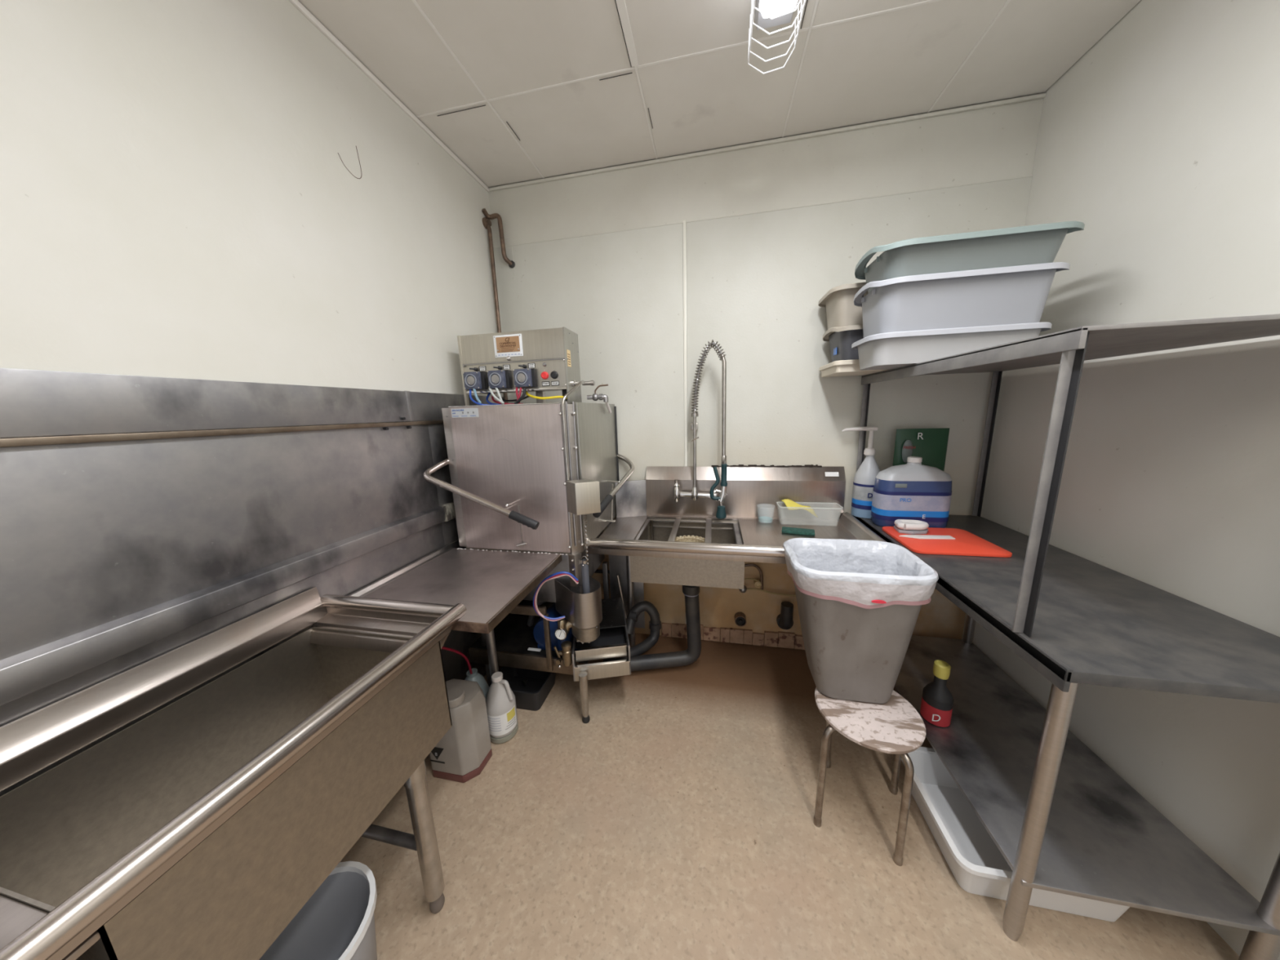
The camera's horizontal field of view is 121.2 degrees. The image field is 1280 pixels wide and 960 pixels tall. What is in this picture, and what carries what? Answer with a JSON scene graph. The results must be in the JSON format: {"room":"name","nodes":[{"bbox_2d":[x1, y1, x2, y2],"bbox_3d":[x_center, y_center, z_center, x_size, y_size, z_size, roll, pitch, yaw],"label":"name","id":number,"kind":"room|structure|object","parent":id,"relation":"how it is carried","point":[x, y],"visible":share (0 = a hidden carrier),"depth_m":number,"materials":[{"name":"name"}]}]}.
{"room":"commercial kitchen","nodes":[
{"label":"commercial kitchen","id":0,"kind":"room"},
{"bbox_2d":[0,0,508,542],"bbox_3d":[-1.256,-0.041,0.697,0.121,2.895,3.532,0,11,11],"label":"wall","id":1,"kind":"structure","parent":0,"point":[198,189],"depth_m":0.97,"materials":[{"name":"beige paint"}]},
{"bbox_2d":[0,368,508,796],"bbox_3d":[-1.111,0.540,1.035,0.040,1.615,2.980,0,11,11],"label":"cladding","id":2,"kind":"object","parent":1,"relation":"attached to","point":[119,552],"visible":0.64,"depth_m":0.90,"materials":[{"name":"metal"}]},
{"bbox_2d":[288,0,489,192],"bbox_3d":[-1.222,-1.380,0.482,0.010,0.020,3.399,0,11,11],"label":"trim","id":3,"kind":"structure","parent":1,"relation":"attached to","point":[296,3],"depth_m":1.41,"materials":[{"name":"white paint"}]},
{"bbox_2d":[482,217,508,403],"bbox_3d":[-0.862,-0.695,2.243,0.043,1.678,0.056,0,11,11],"label":"pipe","id":4,"kind":"object","parent":1,"relation":"attached to","point":[486,223],"visible":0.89,"depth_m":2.13,"materials":[{"name":"brown metal"}]},
{"bbox_2d":[297,0,1140,186],"bbox_3d":[0.104,-1.430,0.202,2.960,0.104,3.640,0,11,11],"label":"ceiling","id":5,"kind":"structure","parent":0,"point":[517,91],"depth_m":1.40,"materials":[{"name":"grey"}]},
{"bbox_2d":[747,0,805,74],"bbox_3d":[0.331,-1.383,0.643,0.156,0.162,1.252,0,11,11],"label":"lamp","id":6,"kind":"object","parent":5,"relation":"attached to","point":[768,13],"visible":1,"depth_m":1.16,"materials":[{"name":"grey metal"}]},
{"bbox_2d":[759,0,797,18],"bbox_3d":[0.327,-1.392,0.600,0.118,0.056,1.120,0,11,11],"label":"diffuser","id":7,"kind":"object","parent":6,"relation":"attached to","point":[771,9],"depth_m":1.12,"materials":[{"name":"white plastic"}]},
{"bbox_2d":[488,92,1043,646],"bbox_3d":[0.492,-0.372,2.158,2.960,2.895,0.124,0,11,11],"label":"wall","id":8,"kind":"structure","parent":0,"point":[649,265],"depth_m":1.98,"materials":[{"name":"beige paint"}]},
{"bbox_2d":[481,208,515,268],"bbox_3d":[-0.831,-1.419,2.120,0.158,0.298,0.050,-5,11,-15],"label":"pipe","id":9,"kind":"object","parent":8,"relation":"attached to","point":[511,264],"visible":0.98,"depth_m":2.10,"materials":[{"name":"brown metal"}]},
{"bbox_2d":[594,569,609,573],"bbox_3d":[-0.246,0.616,2.422,0.585,0.034,0.024,0,11,11],"label":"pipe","id":10,"kind":"object","parent":8,"relation":"attached to","point":[596,571],"visible":0.02,"depth_m":2.42,"materials":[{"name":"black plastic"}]},
{"bbox_2d":[662,622,804,649],"bbox_3d":[0.987,1.009,2.258,1.713,0.104,0.019,0,11,11],"label":"baseboard","id":11,"kind":"structure","parent":8,"relation":"attached to","point":[741,636],"depth_m":2.32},
{"bbox_2d":[734,612,746,626],"bbox_3d":[0.637,0.884,2.286,0.072,0.072,0.055,0,11,11],"label":"pipe","id":12,"kind":"object","parent":8,"relation":"attached to","point":[740,617],"visible":1,"depth_m":2.27,"materials":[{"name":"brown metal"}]},
{"bbox_2d":[645,466,845,520],"bbox_3d":[0.592,0.075,2.135,1.123,0.307,0.046,0,11,11],"label":"backsplash","id":13,"kind":"structure","parent":8,"relation":"attached to","point":[751,491],"depth_m":2.10,"materials":[{"name":"metal"}]},
{"bbox_2d":[738,563,795,596],"bbox_3d":[0.841,0.604,2.193,0.492,0.206,0.063,-1,11,5],"label":"water valve","id":14,"kind":"object","parent":8,"relation":"attached to","point":[757,583],"visible":0.73,"depth_m":2.19,"materials":[{"name":"metal"}]},
{"bbox_2d":[488,93,1046,191],"bbox_3d":[0.445,-1.691,1.844,2.708,0.015,0.012,0,11,11],"label":"trim","id":15,"kind":"structure","parent":8,"relation":"attached to","point":[1028,98],"depth_m":1.78,"materials":[{"name":"beige paint"}]},
{"bbox_2d":[776,601,793,630],"bbox_3d":[0.894,0.840,2.204,0.096,0.188,0.095,0,11,11],"label":"pipe elbow","id":16,"kind":"object","parent":8,"relation":"attached to","point":[784,620],"visible":1,"depth_m":2.17,"materials":[{"name":"black plastic"}]},
{"bbox_2d":[342,632,1239,959],"bbox_3d":[0.190,1.411,0.743,2.960,0.060,3.640,0,11,11],"label":"floor","id":17,"kind":"structure","parent":0,"point":[675,822],"depth_m":1.24,"materials":[{"name":"beige plastic"}]},
{"bbox_2d":[0,586,466,959],"bbox_3d":[-0.941,0.961,0.558,0.543,0.960,1.470,0,11,11],"label":"sink","id":18,"kind":"object","parent":17,"relation":"on","point":[200,828],"visible":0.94,"depth_m":0.76,"materials":[{"name":"metal"}]},
{"bbox_2d":[259,861,377,959],"bbox_3d":[-0.808,1.234,0.896,0.284,0.287,0.284,0,11,11],"label":"trash can","id":19,"kind":"object","parent":17,"relation":"on","point":[337,922],"visible":0.69,"depth_m":0.99,"materials":[{"name":"grey plastic"}]},
{"bbox_2d":[347,544,567,683],"bbox_3d":[-0.689,0.809,1.540,0.642,0.876,0.574,0,11,11],"label":"table","id":20,"kind":"object","parent":17,"relation":"on","point":[490,584],"visible":0.88,"depth_m":1.43,"materials":[{"name":"metal"}]},
{"bbox_2d":[429,678,492,782],"bbox_3d":[-0.793,1.057,1.565,0.236,0.387,0.182,0,11,11],"label":"chemical carboy","id":21,"kind":"object","parent":17,"relation":"on","point":[461,755],"visible":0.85,"depth_m":1.50,"materials":[{"name":"grey plastic"}]},
{"bbox_2d":[464,668,489,699],"bbox_3d":[-0.827,1.076,1.804,0.156,0.262,0.156,0,11,11],"label":"jug","id":22,"kind":"object","parent":17,"relation":"on","point":[475,676],"visible":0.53,"depth_m":1.78,"materials":[{"name":"grey plastic"}]},
{"bbox_2d":[441,646,472,674],"bbox_3d":[-0.895,0.831,1.518,0.065,0.396,0.494,0,11,8],"label":"hose","id":23,"kind":"object","parent":22,"relation":"in","point":[443,647],"visible":0.42,"depth_m":1.71,"materials":[{"name":"red rubber"}]},
{"bbox_2d":[485,671,518,743],"bbox_3d":[-0.659,1.062,1.708,0.143,0.313,0.137,0,11,11],"label":"gallon jug","id":24,"kind":"object","parent":17,"relation":"on","point":[500,702],"visible":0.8,"depth_m":1.66,"materials":[{"name":"grey plastic"}]},
{"bbox_2d":[488,666,555,711],"bbox_3d":[-0.632,1.112,1.972,0.295,0.114,0.245,0,11,11],"label":"tub","id":25,"kind":"object","parent":17,"relation":"on","point":[531,688],"visible":0.64,"depth_m":2.00,"materials":[{"name":"black plastic"}]},
{"bbox_2d":[467,521,644,723],"bbox_3d":[-0.449,0.720,2.056,0.895,0.845,0.663,0,11,11],"label":"stand","id":26,"kind":"object","parent":17,"relation":"on","point":[513,637],"visible":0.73,"depth_m":1.91,"materials":[{"name":"metal"}]},
{"bbox_2d":[422,326,634,602],"bbox_3d":[-0.495,-0.067,1.917,0.816,1.325,0.835,0,11,11],"label":"dishwasher","id":27,"kind":"object","parent":26,"relation":"on","point":[511,465],"visible":0.96,"depth_m":1.68,"materials":[{"name":"metal"}]},
{"bbox_2d":[469,367,477,371],"bbox_3d":[-0.807,-0.536,1.743,0.029,0.017,0.030,0,11,11],"label":"toggle switch","id":28,"kind":"object","parent":27,"relation":"attached to","point":[471,369],"depth_m":1.75,"materials":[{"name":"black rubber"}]},
{"bbox_2d":[493,365,502,369],"bbox_3d":[-0.680,-0.535,1.717,0.029,0.017,0.030,0,11,11],"label":"toggle switch","id":29,"kind":"object","parent":27,"relation":"attached to","point":[495,367],"depth_m":1.72,"materials":[{"name":"black plastic"}]},
{"bbox_2d":[518,364,526,368],"bbox_3d":[-0.553,-0.534,1.691,0.029,0.017,0.030,0,11,11],"label":"toggle switch","id":30,"kind":"object","parent":27,"relation":"attached to","point":[520,366],"depth_m":1.69,"materials":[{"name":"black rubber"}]},
{"bbox_2d":[527,600,545,626],"bbox_3d":[-0.533,0.730,2.031,0.274,0.251,0.032,3,12,23],"label":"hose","id":31,"kind":"object","parent":27,"relation":"attached to","point":[531,619],"visible":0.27,"depth_m":2.07,"materials":[{"name":"rubber"}]},
{"bbox_2d":[533,571,577,619],"bbox_3d":[-0.392,0.540,1.680,0.218,0.254,0.049,-3,11,-6],"label":"tube","id":32,"kind":"object","parent":27,"relation":"in","point":[560,572],"visible":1,"depth_m":1.65,"materials":[{"name":"blue plastic"}]},
{"bbox_2d":[533,573,577,620],"bbox_3d":[-0.390,0.545,1.682,0.214,0.251,0.049,-3,11,-5],"label":"tube","id":33,"kind":"object","parent":27,"relation":"in","point":[559,574],"visible":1,"depth_m":1.66,"materials":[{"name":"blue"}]},
{"bbox_2d":[534,574,578,621],"bbox_3d":[-0.388,0.549,1.682,0.210,0.249,0.049,-3,11,-6],"label":"tube","id":34,"kind":"object","parent":27,"relation":"in","point":[543,583],"visible":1,"depth_m":1.66,"materials":[{"name":"pink"}]},
{"bbox_2d":[554,576,602,644],"bbox_3d":[-0.324,0.634,1.796,0.181,0.277,0.318,-10,14,-38],"label":"cup","id":35,"kind":"object","parent":27,"relation":"attached to","point":[583,612],"visible":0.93,"depth_m":1.70,"materials":[{"name":"metal"}]},
{"bbox_2d":[580,555,590,593],"bbox_3d":[-0.257,0.495,1.712,0.037,0.283,0.038,-10,14,-38],"label":"pipe","id":36,"kind":"object","parent":35,"relation":"in","point":[584,567],"visible":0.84,"depth_m":1.69,"materials":[{"name":"grey"}]},
{"bbox_2d":[566,479,600,515],"bbox_3d":[-0.254,0.071,1.556,0.094,0.137,0.142,-12,15,-44],"label":"box","id":37,"kind":"object","parent":27,"relation":"attached to","point":[583,495],"visible":1,"depth_m":1.52,"materials":[{"name":"metal"}]},
{"bbox_2d":[582,514,588,564],"bbox_3d":[-0.236,0.258,1.583,0.019,0.244,0.017,0,11,11],"label":"chain","id":38,"kind":"object","parent":37,"relation":"hanging from","point":[584,526],"visible":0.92,"depth_m":1.58,"materials":[{"name":"silver metal"}]},
{"bbox_2d":[582,380,595,385],"bbox_3d":[-0.266,-0.498,1.853,0.062,0.025,0.026,0,11,11],"label":"pipe nipple","id":39,"kind":"object","parent":27,"relation":"attached to","point":[592,382],"visible":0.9,"depth_m":1.84,"materials":[{"name":"metal"}]},
{"bbox_2d":[586,384,611,413],"bbox_3d":[-0.222,-0.439,1.964,0.122,0.152,0.102,-2,11,0],"label":"valve","id":40,"kind":"object","parent":27,"relation":"attached to","point":[594,397],"visible":1,"depth_m":1.92,"materials":[{"name":"metal"}]},
{"bbox_2d":[467,600,589,663],"bbox_3d":[-0.540,0.864,2.150,0.680,0.008,0.572,0,11,11],"label":"tray","id":41,"kind":"object","parent":26,"relation":"on","point":[513,636],"depth_m":2.00,"materials":[{"name":"silver metal"}]},
{"bbox_2d":[527,603,573,651],"bbox_3d":[-0.464,0.792,1.960,0.225,0.200,0.230,0,11,11],"label":"pump","id":42,"kind":"object","parent":26,"relation":"on","point":[538,632],"visible":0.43,"depth_m":1.88,"materials":[{"name":"blue paint"}]},
{"bbox_2d":[553,640,572,667],"bbox_3d":[-0.374,0.851,1.761,0.084,0.123,0.050,-1,11,2],"label":"valve","id":43,"kind":"object","parent":26,"relation":"attached to","point":[566,651],"visible":0.98,"depth_m":1.74,"materials":[{"name":"gold metal"}]},
{"bbox_2d":[554,617,568,639],"bbox_3d":[-0.376,0.715,1.733,0.060,0.095,0.044,0,11,11],"label":"pressure gauge","id":44,"kind":"object","parent":43,"relation":"attached to","point":[561,633],"visible":0.99,"depth_m":1.72,"materials":[{"name":"silver metal"}]},
{"bbox_2d":[586,466,886,647],"bbox_3d":[0.466,0.547,1.966,1.360,1.163,0.600,0,11,11],"label":"sink","id":45,"kind":"object","parent":17,"relation":"on","point":[648,523],"visible":0.72,"depth_m":2.04,"materials":[{"name":"metal"}]},
{"bbox_2d":[603,585,701,671],"bbox_3d":[0.066,0.798,2.048,0.572,0.622,0.098,-2,11,-2],"label":"drain pipe","id":46,"kind":"object","parent":45,"relation":"attached to","point":[690,655],"visible":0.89,"depth_m":2.06,"materials":[{"name":"black plastic"}]},
{"bbox_2d":[626,600,661,657],"bbox_3d":[0.006,0.891,2.191,0.249,0.291,0.140,-9,13,-34],"label":"hose","id":47,"kind":"object","parent":46,"relation":"attached to","point":[655,624],"visible":0.95,"depth_m":2.18,"materials":[{"name":"plastic"}]},
{"bbox_2d":[630,517,744,589],"bbox_3d":[0.269,0.379,1.992,0.559,0.211,0.452,0,11,11],"label":"basin","id":48,"kind":"object","parent":45,"relation":"in","point":[667,571],"depth_m":1.82,"materials":[{"name":"metal"}]},
{"bbox_2d":[675,535,705,542],"bbox_3d":[0.277,0.407,2.014,0.236,0.133,0.236,0,11,11],"label":"strainer","id":49,"kind":"object","parent":45,"relation":"in","point":[688,538],"visible":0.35,"depth_m":2.08,"materials":[{"name":"beige plastic"}]},
{"bbox_2d":[672,339,727,519],"bbox_3d":[0.349,-0.277,2.043,0.339,0.959,0.162,5,13,32],"label":"faucet","id":50,"kind":"object","parent":45,"relation":"attached to","point":[721,513],"visible":1,"depth_m":1.99,"materials":[{"name":"silver metal"}]},
{"bbox_2d":[680,491,715,498],"bbox_3d":[0.328,0.088,2.123,0.231,0.041,0.031,0,11,11],"label":"faucet","id":51,"kind":"object","parent":50,"relation":"on","point":[693,495],"depth_m":2.10,"materials":[{"name":"silver metal"}]},
{"bbox_2d":[758,516,772,522],"bbox_3d":[0.715,0.192,2.050,0.100,0.092,0.100,0,11,11],"label":"clear cup","id":52,"kind":"object","parent":45,"relation":"on","point":[763,519],"visible":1,"depth_m":2.04,"materials":[{"name":"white plastic"}]},
{"bbox_2d":[711,464,822,466],"bbox_3d":[0.728,-0.083,2.099,0.612,0.014,0.014,0,11,11],"label":"bead","id":53,"kind":"object","parent":45,"relation":"on","point":[739,465],"visible":0.91,"depth_m":2.09,"materials":[{"name":"brown"}]},
{"bbox_2d":[781,526,814,536],"bbox_3d":[0.816,0.264,1.860,0.156,0.016,0.068,3,12,23],"label":"pad","id":54,"kind":"object","parent":45,"relation":"on","point":[784,530],"visible":1,"depth_m":1.84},
{"bbox_2d":[776,502,843,509],"bbox_3d":[0.930,0.189,1.998,0.325,0.105,0.120,0,11,11],"label":"clear tray","id":55,"kind":"object","parent":45,"relation":"on","point":[777,504],"visible":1,"depth_m":1.95,"materials":[{"name":"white plastic"}]},
{"bbox_2d":[781,498,817,517],"bbox_3d":[0.884,0.155,2.003,0.180,0.082,0.082,0,11,11],"label":"cloth","id":56,"kind":"object","parent":55,"relation":"hanging from","point":[788,503],"visible":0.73,"depth_m":2.01,"materials":[{"name":"yellow fabric"}]},
{"bbox_2d":[813,687,925,866],"bbox_3d":[0.820,1.027,1.334,0.335,0.435,0.335,5,12,30],"label":"stool","id":57,"kind":"object","parent":17,"relation":"on","point":[894,726],"visible":0.78,"depth_m":1.23,"materials":[{"name":"white paint"}]},
{"bbox_2d":[793,578,923,703],"bbox_3d":[0.799,0.537,1.392,0.442,0.505,0.340,0,11,11],"label":"trash bin","id":58,"kind":"object","parent":57,"relation":"on","point":[855,651],"visible":0.71,"depth_m":1.26,"materials":[{"name":"grey plastic"}]},
{"bbox_2d":[782,537,938,604],"bbox_3d":[0.798,0.507,1.383,0.459,0.466,0.363,0,11,11],"label":"liner","id":59,"kind":"object","parent":58,"relation":"on","point":[866,572],"visible":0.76,"depth_m":1.30,"materials":[{"name":"grey plastic"}]},
{"bbox_2d":[901,746,1129,921],"bbox_3d":[1.231,1.185,1.239,0.470,0.135,0.420,0,11,11],"label":"tray","id":60,"kind":"object","parent":17,"relation":"on","point":[975,862],"visible":0.28,"depth_m":1.21,"materials":[{"name":"white plastic"}]},
{"bbox_2d":[853,515,1279,959],"bbox_3d":[1.396,0.749,1.451,0.608,0.904,1.288,0,11,11],"label":"worktable","id":61,"kind":"object","parent":17,"relation":"on","point":[1063,820],"visible":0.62,"depth_m":1.03,"materials":[{"name":"metal"}]},
{"bbox_2d":[841,426,879,518],"bbox_3d":[1.195,-0.040,1.925,0.202,0.484,0.134,-4,11,-13],"label":"pump bottle","id":62,"kind":"object","parent":61,"relation":"on","point":[865,475],"visible":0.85,"depth_m":1.90,"materials":[{"name":"grey plastic"}]},
{"bbox_2d":[871,456,952,528],"bbox_3d":[1.337,0.057,1.778,0.318,0.341,0.139,0,11,11],"label":"detergent jug","id":63,"kind":"object","parent":61,"relation":"on","point":[913,490],"visible":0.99,"depth_m":1.72,"materials":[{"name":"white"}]},
{"bbox_2d":[893,427,949,471],"bbox_3d":[1.457,-0.034,1.892,0.240,0.468,0.098,0,11,11],"label":"pouch","id":64,"kind":"object","parent":61,"relation":"on","point":[931,445],"visible":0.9,"depth_m":1.85,"materials":[{"name":"green"}]},
{"bbox_2d":[920,659,953,727],"bbox_3d":[1.213,0.858,1.464,0.097,0.254,0.098,0,11,11],"label":"bottle","id":65,"kind":"object","parent":61,"relation":"on","point":[937,700],"visible":1,"depth_m":1.44,"materials":[{"name":"black plastic"}]},
{"bbox_2d":[882,526,1012,557],"bbox_3d":[1.314,0.263,1.577,0.348,0.012,0.322,0,11,11],"label":"cutting board","id":66,"kind":"object","parent":61,"relation":"on","point":[966,543],"visible":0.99,"depth_m":1.51,"materials":[{"name":"red plastic"}]},
{"bbox_2d":[893,519,928,534],"bbox_3d":[1.261,0.215,1.675,0.139,0.048,0.107,0,11,11],"label":"scrub brush","id":67,"kind":"object","parent":66,"relation":"on","point":[901,526],"visible":1,"depth_m":1.64,"materials":[{"name":"grey plastic"}]},
{"bbox_2d":[898,534,955,539],"bbox_3d":[1.265,0.252,1.593,0.212,0.006,0.042,0,11,8],"label":"scraper","id":68,"kind":"object","parent":66,"relation":"on","point":[915,536],"visible":1,"depth_m":1.59,"materials":[{"name":"white plastic"}]},
{"bbox_2d":[856,314,1279,637],"bbox_3d":[1.375,-0.071,1.347,0.622,0.746,1.190,0,11,11],"label":"wall shelf","id":69,"kind":"object","parent":61,"relation":"on","point":[1069,348],"visible":0.9,"depth_m":0.89,"materials":[{"name":"grey metal"}]},
{"bbox_2d":[818,359,890,377],"bbox_3d":[1.200,-0.550,1.749,0.552,0.052,0.295,0,11,11],"label":"flat tray","id":70,"kind":"object","parent":69,"relation":"on","point":[842,367],"visible":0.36,"depth_m":1.68,"materials":[{"name":"beige plastic"}]},
{"bbox_2d":[822,324,863,362],"bbox_3d":[1.218,-0.660,1.734,0.588,0.168,0.291,0,11,11],"label":"tub","id":71,"kind":"object","parent":70,"relation":"on","point":[841,341],"visible":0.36,"depth_m":1.69,"materials":[{"name":"grey plastic"}]},
{"bbox_2d":[817,282,868,335],"bbox_3d":[1.201,-0.812,1.707,0.622,0.172,0.307,0,11,11],"label":"tub","id":72,"kind":"object","parent":71,"relation":"on","point":[838,301],"visible":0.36,"depth_m":1.66,"materials":[{"name":"beige plastic"}]},
{"bbox_2d":[851,322,1052,370],"bbox_3d":[1.211,-0.527,1.458,0.599,0.115,0.284,0,11,11],"label":"tub","id":73,"kind":"object","parent":69,"relation":"on","point":[895,349],"visible":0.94,"depth_m":1.36,"materials":[{"name":"grey plastic"}]},
{"bbox_2d":[961,0,1279,959],"bbox_3d":[1.527,-0.018,0.132,0.120,2.895,3.532,0,11,11],"label":"wall","id":74,"kind":"structure","parent":0,"point":[1162,139],"depth_m":1.13,"materials":[{"name":"beige paint"}]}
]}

